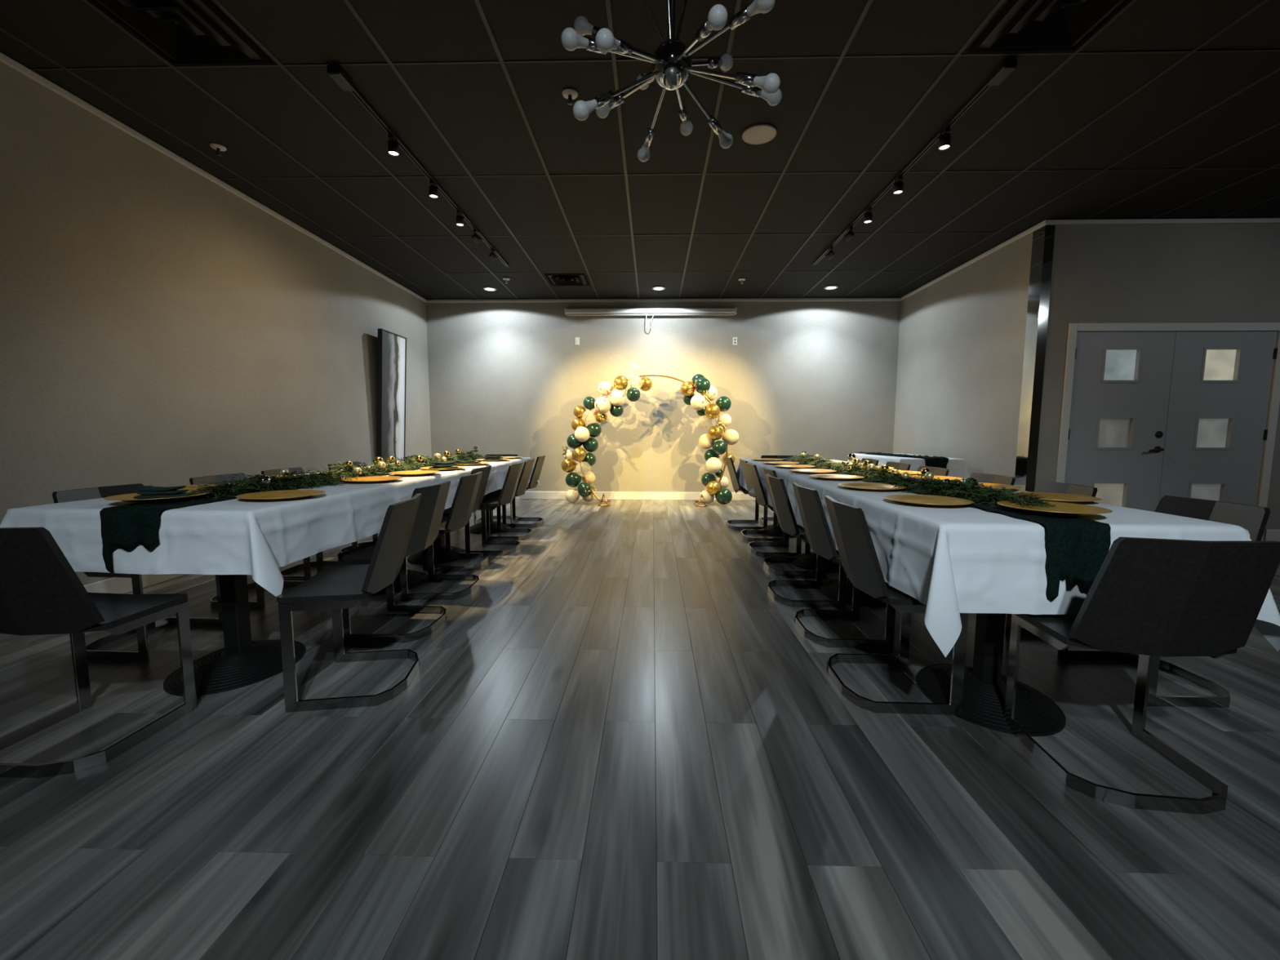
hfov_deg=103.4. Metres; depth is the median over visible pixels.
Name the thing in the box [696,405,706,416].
balloon
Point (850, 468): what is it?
bauble
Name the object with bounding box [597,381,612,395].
balloon
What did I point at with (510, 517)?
dining chair
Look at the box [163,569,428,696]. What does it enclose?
banquet table
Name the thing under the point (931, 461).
table runner
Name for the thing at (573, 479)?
balloon
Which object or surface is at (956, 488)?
garland
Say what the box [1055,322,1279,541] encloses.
door
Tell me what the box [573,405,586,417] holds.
balloon
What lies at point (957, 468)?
tablecloth
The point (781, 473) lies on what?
tablecloth
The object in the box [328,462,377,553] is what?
dining chair
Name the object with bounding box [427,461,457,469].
napkin
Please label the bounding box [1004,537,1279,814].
dining chair
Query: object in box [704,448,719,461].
balloon
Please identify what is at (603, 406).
balloon
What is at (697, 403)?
balloon
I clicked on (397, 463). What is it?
bauble
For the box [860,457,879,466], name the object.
dining chair
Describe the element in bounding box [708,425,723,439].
balloon
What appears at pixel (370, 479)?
charger plate
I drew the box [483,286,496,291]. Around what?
recessed light
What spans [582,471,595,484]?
balloon
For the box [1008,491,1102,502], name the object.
charger plate
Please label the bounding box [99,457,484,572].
table runner
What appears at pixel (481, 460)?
charger plate
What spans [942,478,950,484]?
bauble
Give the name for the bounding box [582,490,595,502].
balloon
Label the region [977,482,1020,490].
charger plate
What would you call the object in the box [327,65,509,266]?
track light
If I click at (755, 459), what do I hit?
charger plate
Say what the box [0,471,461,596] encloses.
tablecloth
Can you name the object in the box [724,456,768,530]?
dining chair
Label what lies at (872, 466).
bauble
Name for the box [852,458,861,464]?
bauble
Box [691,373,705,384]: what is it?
balloon
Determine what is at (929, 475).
bauble
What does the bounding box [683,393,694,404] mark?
balloon
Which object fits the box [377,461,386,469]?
bauble
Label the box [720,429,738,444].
balloon
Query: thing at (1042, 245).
guard
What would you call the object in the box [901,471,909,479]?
bauble
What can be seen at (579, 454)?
balloon
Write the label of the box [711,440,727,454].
balloon
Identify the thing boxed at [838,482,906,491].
charger plate
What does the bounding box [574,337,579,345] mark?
wall switch
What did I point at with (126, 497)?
charger plate
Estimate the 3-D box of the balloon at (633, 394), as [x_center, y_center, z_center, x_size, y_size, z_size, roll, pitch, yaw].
[-0.095,-1.244,7.299,0.202,0.223,0.202,3,6,27]
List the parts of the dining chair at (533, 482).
leg, leg, backrest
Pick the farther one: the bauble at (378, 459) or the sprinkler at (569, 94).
the bauble at (378, 459)
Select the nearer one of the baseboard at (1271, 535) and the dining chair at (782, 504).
the dining chair at (782, 504)
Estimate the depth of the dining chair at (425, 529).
2.63 m
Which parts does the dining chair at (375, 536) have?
backrest, leg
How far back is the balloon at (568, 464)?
7.35 m
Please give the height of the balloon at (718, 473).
0.126 m
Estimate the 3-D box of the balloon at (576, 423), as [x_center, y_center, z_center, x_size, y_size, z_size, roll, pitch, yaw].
[-0.897,-0.806,7.361,0.206,0.204,0.205,-5,7,-42]
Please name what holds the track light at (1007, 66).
attached to the ceiling
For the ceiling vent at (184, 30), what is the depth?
2.50 m
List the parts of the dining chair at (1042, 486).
leg, backrest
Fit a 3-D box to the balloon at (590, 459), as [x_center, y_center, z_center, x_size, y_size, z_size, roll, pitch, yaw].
[-0.748,-0.300,7.406,0.206,0.204,0.206,-5,8,-43]
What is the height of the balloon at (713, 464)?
0.228 m
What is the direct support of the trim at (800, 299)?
attached to the wall at (811, 377)
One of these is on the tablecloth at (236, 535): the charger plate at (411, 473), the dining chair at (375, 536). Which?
the charger plate at (411, 473)
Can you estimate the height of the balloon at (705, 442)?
0.224 m
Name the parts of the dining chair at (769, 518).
backrest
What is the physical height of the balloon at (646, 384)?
0.206 m
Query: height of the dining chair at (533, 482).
0.785 m
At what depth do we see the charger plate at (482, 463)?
4.35 m
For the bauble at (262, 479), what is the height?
0.058 m
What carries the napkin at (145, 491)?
on the charger plate at (126, 497)
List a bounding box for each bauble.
[256,475,271,486]
[279,467,288,475]
[338,475,344,479]
[344,460,352,467]
[352,467,362,475]
[374,456,383,463]
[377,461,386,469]
[386,455,395,462]
[395,460,400,466]
[414,455,422,462]
[433,453,440,459]
[441,456,446,462]
[443,450,450,457]
[455,448,461,454]
[472,445,479,451]
[813,453,819,459]
[847,452,855,461]
[847,466,853,471]
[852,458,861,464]
[862,459,871,466]
[866,463,875,471]
[880,464,888,472]
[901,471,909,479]
[920,467,929,475]
[924,471,933,479]
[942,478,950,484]
[963,477,978,486]
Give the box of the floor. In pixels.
[0,498,1279,959]
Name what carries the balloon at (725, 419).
attached to the hoop
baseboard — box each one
[83,573,187,594]
[515,491,755,500]
[1264,528,1279,541]
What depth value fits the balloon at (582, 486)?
7.26 m
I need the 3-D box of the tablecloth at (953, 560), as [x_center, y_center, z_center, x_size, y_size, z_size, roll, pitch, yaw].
[1.505,0.260,2.633,1.165,0.412,2.095,0,6,0]
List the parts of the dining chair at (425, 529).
leg, seat, seat rail, leg, backrest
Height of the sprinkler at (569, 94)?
0.055 m
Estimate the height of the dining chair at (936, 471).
0.785 m
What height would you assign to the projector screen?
0.308 m
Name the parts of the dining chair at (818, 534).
backrest, seat, leg, leg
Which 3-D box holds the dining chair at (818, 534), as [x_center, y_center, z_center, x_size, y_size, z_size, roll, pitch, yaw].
[1.049,0.423,2.688,0.450,0.785,0.452,0,6,2]
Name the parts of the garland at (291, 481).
stem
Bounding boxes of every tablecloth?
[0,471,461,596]
[341,457,540,495]
[733,458,897,506]
[786,473,1279,657]
[847,453,970,480]
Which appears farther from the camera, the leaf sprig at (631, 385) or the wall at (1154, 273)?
the leaf sprig at (631, 385)
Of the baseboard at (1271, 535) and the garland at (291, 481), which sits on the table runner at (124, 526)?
the garland at (291, 481)
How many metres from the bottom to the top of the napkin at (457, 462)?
0.037 m
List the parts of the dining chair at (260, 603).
backrest, leg, leg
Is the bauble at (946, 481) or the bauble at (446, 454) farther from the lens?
the bauble at (446, 454)
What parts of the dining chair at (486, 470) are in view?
leg, seat, leg, backrest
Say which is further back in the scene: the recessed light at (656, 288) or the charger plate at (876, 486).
the recessed light at (656, 288)
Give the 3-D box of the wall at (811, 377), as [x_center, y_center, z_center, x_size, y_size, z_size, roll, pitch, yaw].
[0.368,-1.262,7.808,7.268,3.150,0.120,0,6,1]
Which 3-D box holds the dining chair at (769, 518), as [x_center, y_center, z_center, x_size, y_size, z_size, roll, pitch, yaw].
[1.638,0.116,5.880,0.452,0.785,0.450,0,6,1]
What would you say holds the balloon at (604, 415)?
attached to the hoop
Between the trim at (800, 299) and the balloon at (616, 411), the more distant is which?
the trim at (800, 299)
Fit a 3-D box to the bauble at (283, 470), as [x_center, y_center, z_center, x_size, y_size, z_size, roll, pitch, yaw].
[-1.885,-0.043,2.676,0.040,0.040,0.040,5,7,40]
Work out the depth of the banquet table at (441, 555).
4.27 m
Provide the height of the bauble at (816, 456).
0.045 m
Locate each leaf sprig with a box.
[561,445,567,455]
[584,482,596,492]
[588,403,604,420]
[600,385,617,400]
[622,383,633,397]
[685,379,696,393]
[702,389,715,401]
[710,414,725,431]
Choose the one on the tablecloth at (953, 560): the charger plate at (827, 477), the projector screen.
the charger plate at (827, 477)
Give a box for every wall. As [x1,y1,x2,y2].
[0,61,431,585]
[426,297,900,492]
[893,230,1035,484]
[1035,217,1279,541]
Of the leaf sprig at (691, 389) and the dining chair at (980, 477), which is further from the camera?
the leaf sprig at (691, 389)
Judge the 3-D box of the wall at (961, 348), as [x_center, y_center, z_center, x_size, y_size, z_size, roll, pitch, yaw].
[3.906,-1.110,6.333,0.120,3.150,2.670,0,6,1]
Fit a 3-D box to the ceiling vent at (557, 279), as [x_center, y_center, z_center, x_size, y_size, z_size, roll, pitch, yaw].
[-0.950,-2.624,6.646,0.520,0.031,0.515,0,6,1]
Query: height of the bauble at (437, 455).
0.056 m
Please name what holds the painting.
attached to the wall at (160, 326)
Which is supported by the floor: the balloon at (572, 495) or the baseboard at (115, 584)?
the balloon at (572, 495)
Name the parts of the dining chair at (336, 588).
leg, seat rail, seat, leg, backrest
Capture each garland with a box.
[171,449,484,501]
[786,453,1057,510]
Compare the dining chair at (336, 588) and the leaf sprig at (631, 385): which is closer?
the dining chair at (336, 588)
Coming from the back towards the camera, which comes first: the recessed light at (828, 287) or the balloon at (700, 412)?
the balloon at (700, 412)
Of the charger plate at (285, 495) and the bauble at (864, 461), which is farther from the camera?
the bauble at (864, 461)
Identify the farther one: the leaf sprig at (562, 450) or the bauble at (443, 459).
the leaf sprig at (562, 450)
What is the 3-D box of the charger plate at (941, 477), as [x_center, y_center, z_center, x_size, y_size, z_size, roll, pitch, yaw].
[1.838,-0.008,3.170,0.331,0.018,0.331,0,5,-1]
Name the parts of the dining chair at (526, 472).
leg, leg, seat, backrest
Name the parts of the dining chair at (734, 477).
backrest, seat, leg, leg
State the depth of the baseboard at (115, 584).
3.29 m
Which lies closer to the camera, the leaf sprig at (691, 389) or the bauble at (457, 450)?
the bauble at (457, 450)
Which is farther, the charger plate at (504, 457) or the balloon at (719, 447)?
the balloon at (719, 447)
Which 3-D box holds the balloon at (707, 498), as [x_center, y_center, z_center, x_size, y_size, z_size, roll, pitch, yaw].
[0.986,0.241,7.415,0.206,0.206,0.203,3,6,29]
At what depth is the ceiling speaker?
3.37 m
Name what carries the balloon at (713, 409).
attached to the hoop
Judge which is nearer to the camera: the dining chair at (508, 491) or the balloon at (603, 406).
the dining chair at (508, 491)
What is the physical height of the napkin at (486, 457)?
0.051 m
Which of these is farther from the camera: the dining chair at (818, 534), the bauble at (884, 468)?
the bauble at (884, 468)
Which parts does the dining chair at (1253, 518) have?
leg, leg, backrest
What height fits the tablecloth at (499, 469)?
0.328 m
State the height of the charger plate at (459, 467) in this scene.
0.018 m
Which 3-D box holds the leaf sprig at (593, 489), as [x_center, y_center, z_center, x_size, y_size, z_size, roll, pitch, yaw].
[-0.705,0.106,7.245,0.174,0.133,0.098,0,6,1]
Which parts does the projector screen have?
pull cord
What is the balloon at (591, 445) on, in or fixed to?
attached to the hoop
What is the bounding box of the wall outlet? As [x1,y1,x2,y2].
[732,337,737,345]
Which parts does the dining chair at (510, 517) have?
leg, backrest, leg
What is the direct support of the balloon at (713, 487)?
attached to the hoop
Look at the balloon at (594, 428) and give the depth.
7.29 m
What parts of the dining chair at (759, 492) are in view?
backrest, leg, leg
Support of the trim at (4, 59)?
attached to the wall at (160, 326)
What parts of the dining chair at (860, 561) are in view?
backrest, seat, leg, seat rail, leg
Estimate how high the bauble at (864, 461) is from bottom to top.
0.059 m
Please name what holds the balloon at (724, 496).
attached to the hoop
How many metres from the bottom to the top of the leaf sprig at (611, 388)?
0.212 m
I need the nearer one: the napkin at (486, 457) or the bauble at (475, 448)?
the napkin at (486, 457)
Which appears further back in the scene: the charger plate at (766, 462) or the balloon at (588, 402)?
the balloon at (588, 402)
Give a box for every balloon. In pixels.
[560,457,577,472]
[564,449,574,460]
[565,471,582,487]
[565,488,579,502]
[566,433,583,448]
[571,417,586,431]
[571,447,586,461]
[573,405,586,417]
[574,426,590,441]
[577,481,592,497]
[582,396,595,409]
[582,437,598,452]
[582,452,595,466]
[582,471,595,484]
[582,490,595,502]
[586,422,601,437]
[594,396,611,413]
[594,411,607,422]
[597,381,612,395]
[609,390,625,406]
[609,403,623,417]
[613,375,628,390]
[626,386,640,401]
[638,377,652,391]
[680,381,694,396]
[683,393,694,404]
[690,394,706,410]
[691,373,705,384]
[694,377,710,393]
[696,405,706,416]
[698,433,715,448]
[700,489,714,503]
[701,472,715,486]
[703,385,717,400]
[704,403,719,418]
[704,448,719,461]
[705,457,721,472]
[706,480,720,495]
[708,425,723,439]
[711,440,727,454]
[714,469,722,476]
[715,395,731,411]
[715,475,728,488]
[715,488,732,504]
[716,413,731,426]
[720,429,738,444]
[722,453,734,465]
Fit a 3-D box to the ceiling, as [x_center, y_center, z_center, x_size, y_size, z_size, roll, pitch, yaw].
[1.908,-2.148,1.172,10.663,0.100,12.840,0,6,1]
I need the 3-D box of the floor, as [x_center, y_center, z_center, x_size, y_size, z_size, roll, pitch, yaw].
[1.900,0.968,1.473,10.663,0.060,12.840,0,6,1]
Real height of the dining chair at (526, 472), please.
0.785 m
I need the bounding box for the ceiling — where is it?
[0,0,1279,299]
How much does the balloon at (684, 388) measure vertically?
0.226 m
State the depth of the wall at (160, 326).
3.52 m
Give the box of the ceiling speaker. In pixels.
[742,124,776,144]
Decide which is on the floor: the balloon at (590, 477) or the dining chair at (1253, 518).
the dining chair at (1253, 518)
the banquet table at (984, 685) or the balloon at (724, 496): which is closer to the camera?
the banquet table at (984, 685)
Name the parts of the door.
pane, pane, pane, handle, pane, pane, pane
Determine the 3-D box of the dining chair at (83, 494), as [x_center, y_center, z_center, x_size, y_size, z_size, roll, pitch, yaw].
[-2.491,0.429,2.536,0.450,0.785,0.452,0,6,3]
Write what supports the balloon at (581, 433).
attached to the hoop
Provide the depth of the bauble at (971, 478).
2.39 m
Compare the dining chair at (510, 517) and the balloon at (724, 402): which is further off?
the balloon at (724, 402)
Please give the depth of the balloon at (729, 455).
7.41 m
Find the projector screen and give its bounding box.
[564,306,737,328]
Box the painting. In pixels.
[376,328,406,462]
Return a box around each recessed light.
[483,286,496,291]
[652,285,665,290]
[823,285,838,289]
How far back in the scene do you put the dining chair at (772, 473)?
3.79 m
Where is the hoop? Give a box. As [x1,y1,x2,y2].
[579,374,728,506]
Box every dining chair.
[0,527,196,777]
[52,483,222,661]
[189,472,311,608]
[261,466,357,581]
[276,493,422,712]
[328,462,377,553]
[337,480,450,643]
[373,458,396,465]
[400,471,482,599]
[422,465,491,571]
[464,462,523,555]
[474,454,519,524]
[484,457,534,540]
[501,455,545,527]
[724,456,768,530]
[739,458,784,542]
[746,462,801,556]
[759,455,794,524]
[761,466,827,577]
[765,473,846,607]
[791,482,895,648]
[824,495,968,715]
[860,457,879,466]
[885,462,911,471]
[917,466,949,475]
[969,472,1015,485]
[1004,480,1097,635]
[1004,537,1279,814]
[1057,495,1270,707]
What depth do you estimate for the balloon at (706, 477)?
7.32 m
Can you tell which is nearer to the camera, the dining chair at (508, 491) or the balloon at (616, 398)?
the dining chair at (508, 491)
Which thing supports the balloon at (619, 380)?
attached to the hoop
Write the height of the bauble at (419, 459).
0.059 m
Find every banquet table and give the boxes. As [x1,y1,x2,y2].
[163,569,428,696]
[407,510,511,564]
[760,473,839,572]
[817,577,1066,736]
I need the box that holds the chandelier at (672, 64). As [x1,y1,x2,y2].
[560,0,782,161]
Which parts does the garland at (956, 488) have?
stem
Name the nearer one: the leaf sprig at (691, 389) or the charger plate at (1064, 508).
the charger plate at (1064, 508)
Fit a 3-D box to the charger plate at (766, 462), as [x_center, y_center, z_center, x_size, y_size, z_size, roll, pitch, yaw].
[1.295,-0.153,4.656,0.331,0.018,0.331,-2,6,-23]
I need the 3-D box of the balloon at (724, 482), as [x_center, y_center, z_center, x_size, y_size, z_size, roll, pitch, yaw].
[1.222,0.037,7.499,0.201,0.198,0.200,-2,6,-19]
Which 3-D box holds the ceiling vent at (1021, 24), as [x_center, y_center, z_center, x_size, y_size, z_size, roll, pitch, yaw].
[1.984,-2.203,2.371,0.560,0.031,0.560,0,6,1]
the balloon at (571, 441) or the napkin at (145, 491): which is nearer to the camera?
the napkin at (145, 491)
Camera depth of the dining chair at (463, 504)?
3.25 m
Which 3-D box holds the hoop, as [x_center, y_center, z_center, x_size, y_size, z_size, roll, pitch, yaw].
[0.186,-0.583,7.356,2.180,1.882,0.542,0,6,1]
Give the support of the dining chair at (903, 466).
on the floor
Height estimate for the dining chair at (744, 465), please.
0.785 m
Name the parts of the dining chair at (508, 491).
leg, leg, seat rail, seat, backrest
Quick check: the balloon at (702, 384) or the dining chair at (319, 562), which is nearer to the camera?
the dining chair at (319, 562)
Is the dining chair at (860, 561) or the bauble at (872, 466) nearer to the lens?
the dining chair at (860, 561)
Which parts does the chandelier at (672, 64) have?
bulb, bulb, bulb, bulb, bulb, arm, arm, arm, arm, arm, bulb, bulb, arm, arm, arm, arm, stem, arm, arm, bulb, arm, arm, arm, bulb, arm, arm, bulb, arm, bulb, bulb, bulb, bulb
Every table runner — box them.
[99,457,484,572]
[780,458,1111,599]
[855,451,948,468]
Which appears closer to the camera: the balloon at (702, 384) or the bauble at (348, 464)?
the bauble at (348, 464)
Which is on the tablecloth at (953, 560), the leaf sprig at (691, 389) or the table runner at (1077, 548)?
the table runner at (1077, 548)
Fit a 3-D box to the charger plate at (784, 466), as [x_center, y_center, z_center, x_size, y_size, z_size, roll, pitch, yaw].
[1.283,-0.109,4.199,0.331,0.018,0.331,-2,6,-18]
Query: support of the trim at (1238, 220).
attached to the wall at (1154, 273)
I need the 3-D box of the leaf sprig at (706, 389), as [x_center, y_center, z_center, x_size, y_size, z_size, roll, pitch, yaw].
[0.958,-1.182,7.076,0.222,0.166,0.074,-3,6,-28]
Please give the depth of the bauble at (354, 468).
3.14 m
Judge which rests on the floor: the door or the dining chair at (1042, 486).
the dining chair at (1042, 486)
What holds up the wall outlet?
attached to the wall at (811, 377)
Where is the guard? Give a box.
[1013,225,1055,492]
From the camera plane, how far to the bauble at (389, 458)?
3.75 m
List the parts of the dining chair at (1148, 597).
leg, seat rail, seat, leg, backrest, seat rail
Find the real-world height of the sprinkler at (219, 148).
0.055 m
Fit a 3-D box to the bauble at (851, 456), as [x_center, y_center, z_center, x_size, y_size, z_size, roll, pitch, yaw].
[1.679,-0.186,4.010,0.061,0.067,0.061,4,7,36]
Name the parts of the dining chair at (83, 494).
backrest, seat rail, leg, leg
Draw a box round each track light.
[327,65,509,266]
[812,58,1017,265]
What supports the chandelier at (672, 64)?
hanging from the ceiling
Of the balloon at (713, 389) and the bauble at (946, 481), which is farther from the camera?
the balloon at (713, 389)
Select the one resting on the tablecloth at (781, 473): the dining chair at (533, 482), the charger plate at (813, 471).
the charger plate at (813, 471)
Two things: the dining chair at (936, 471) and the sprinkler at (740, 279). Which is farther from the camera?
the sprinkler at (740, 279)
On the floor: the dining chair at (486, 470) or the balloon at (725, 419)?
the dining chair at (486, 470)
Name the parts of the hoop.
foot frame, foot frame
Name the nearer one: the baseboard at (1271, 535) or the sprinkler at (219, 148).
the sprinkler at (219, 148)
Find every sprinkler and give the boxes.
[209,143,226,156]
[562,88,577,105]
[737,278,745,284]
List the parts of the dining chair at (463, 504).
leg, leg, seat rail, seat, backrest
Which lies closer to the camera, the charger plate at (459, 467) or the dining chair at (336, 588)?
the dining chair at (336, 588)
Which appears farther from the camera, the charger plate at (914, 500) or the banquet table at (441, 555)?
the banquet table at (441, 555)
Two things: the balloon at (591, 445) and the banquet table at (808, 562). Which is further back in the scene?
the balloon at (591, 445)
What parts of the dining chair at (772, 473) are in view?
backrest, leg, leg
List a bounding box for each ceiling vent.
[88,0,275,66]
[543,273,590,285]
[965,0,1132,53]
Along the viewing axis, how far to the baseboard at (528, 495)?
7.89 m
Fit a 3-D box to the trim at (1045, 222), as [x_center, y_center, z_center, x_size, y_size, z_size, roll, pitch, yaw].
[3.837,-2.550,6.124,0.022,0.040,2.812,0,6,1]
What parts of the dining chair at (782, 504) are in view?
backrest, seat, seat rail, leg, leg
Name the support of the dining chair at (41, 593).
on the floor
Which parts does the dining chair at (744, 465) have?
backrest, leg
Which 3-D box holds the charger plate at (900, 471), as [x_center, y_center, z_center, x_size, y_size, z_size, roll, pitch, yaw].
[1.848,-0.048,3.587,0.331,0.018,0.331,1,6,9]
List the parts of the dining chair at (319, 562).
backrest, leg, leg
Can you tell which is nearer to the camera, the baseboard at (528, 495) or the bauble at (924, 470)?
the bauble at (924, 470)
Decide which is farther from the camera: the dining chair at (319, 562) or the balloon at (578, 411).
the balloon at (578, 411)
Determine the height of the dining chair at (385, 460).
0.785 m
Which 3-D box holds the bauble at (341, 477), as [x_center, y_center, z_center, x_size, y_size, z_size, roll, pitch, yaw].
[-1.710,-0.013,2.895,0.028,0.028,0.028,-1,6,-12]
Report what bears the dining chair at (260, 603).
on the floor
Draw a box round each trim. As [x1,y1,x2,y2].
[0,52,426,302]
[426,297,899,302]
[899,219,1047,301]
[1047,217,1279,224]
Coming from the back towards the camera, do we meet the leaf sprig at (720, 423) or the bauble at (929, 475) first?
the leaf sprig at (720, 423)
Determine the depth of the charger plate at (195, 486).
2.60 m
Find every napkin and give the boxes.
[133,485,191,498]
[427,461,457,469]
[453,459,480,464]
[483,455,502,460]
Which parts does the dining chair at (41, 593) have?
backrest, leg, seat, seat rail, leg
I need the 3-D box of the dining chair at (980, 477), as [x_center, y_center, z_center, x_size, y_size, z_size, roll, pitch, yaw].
[2.172,0.355,3.418,0.450,0.785,0.452,0,6,-1]
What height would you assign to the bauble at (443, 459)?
0.049 m
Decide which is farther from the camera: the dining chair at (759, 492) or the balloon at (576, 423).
the balloon at (576, 423)
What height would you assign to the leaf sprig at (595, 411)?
0.234 m
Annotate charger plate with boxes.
[103,490,210,502]
[162,484,223,490]
[235,489,325,501]
[341,475,402,483]
[387,470,440,475]
[419,466,465,471]
[453,462,489,466]
[475,458,510,461]
[501,456,523,458]
[750,457,782,461]
[762,461,799,464]
[773,464,815,468]
[789,468,836,474]
[808,474,864,480]
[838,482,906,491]
[884,494,973,506]
[888,470,921,475]
[909,475,962,481]
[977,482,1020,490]
[996,500,1112,515]
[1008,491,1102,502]

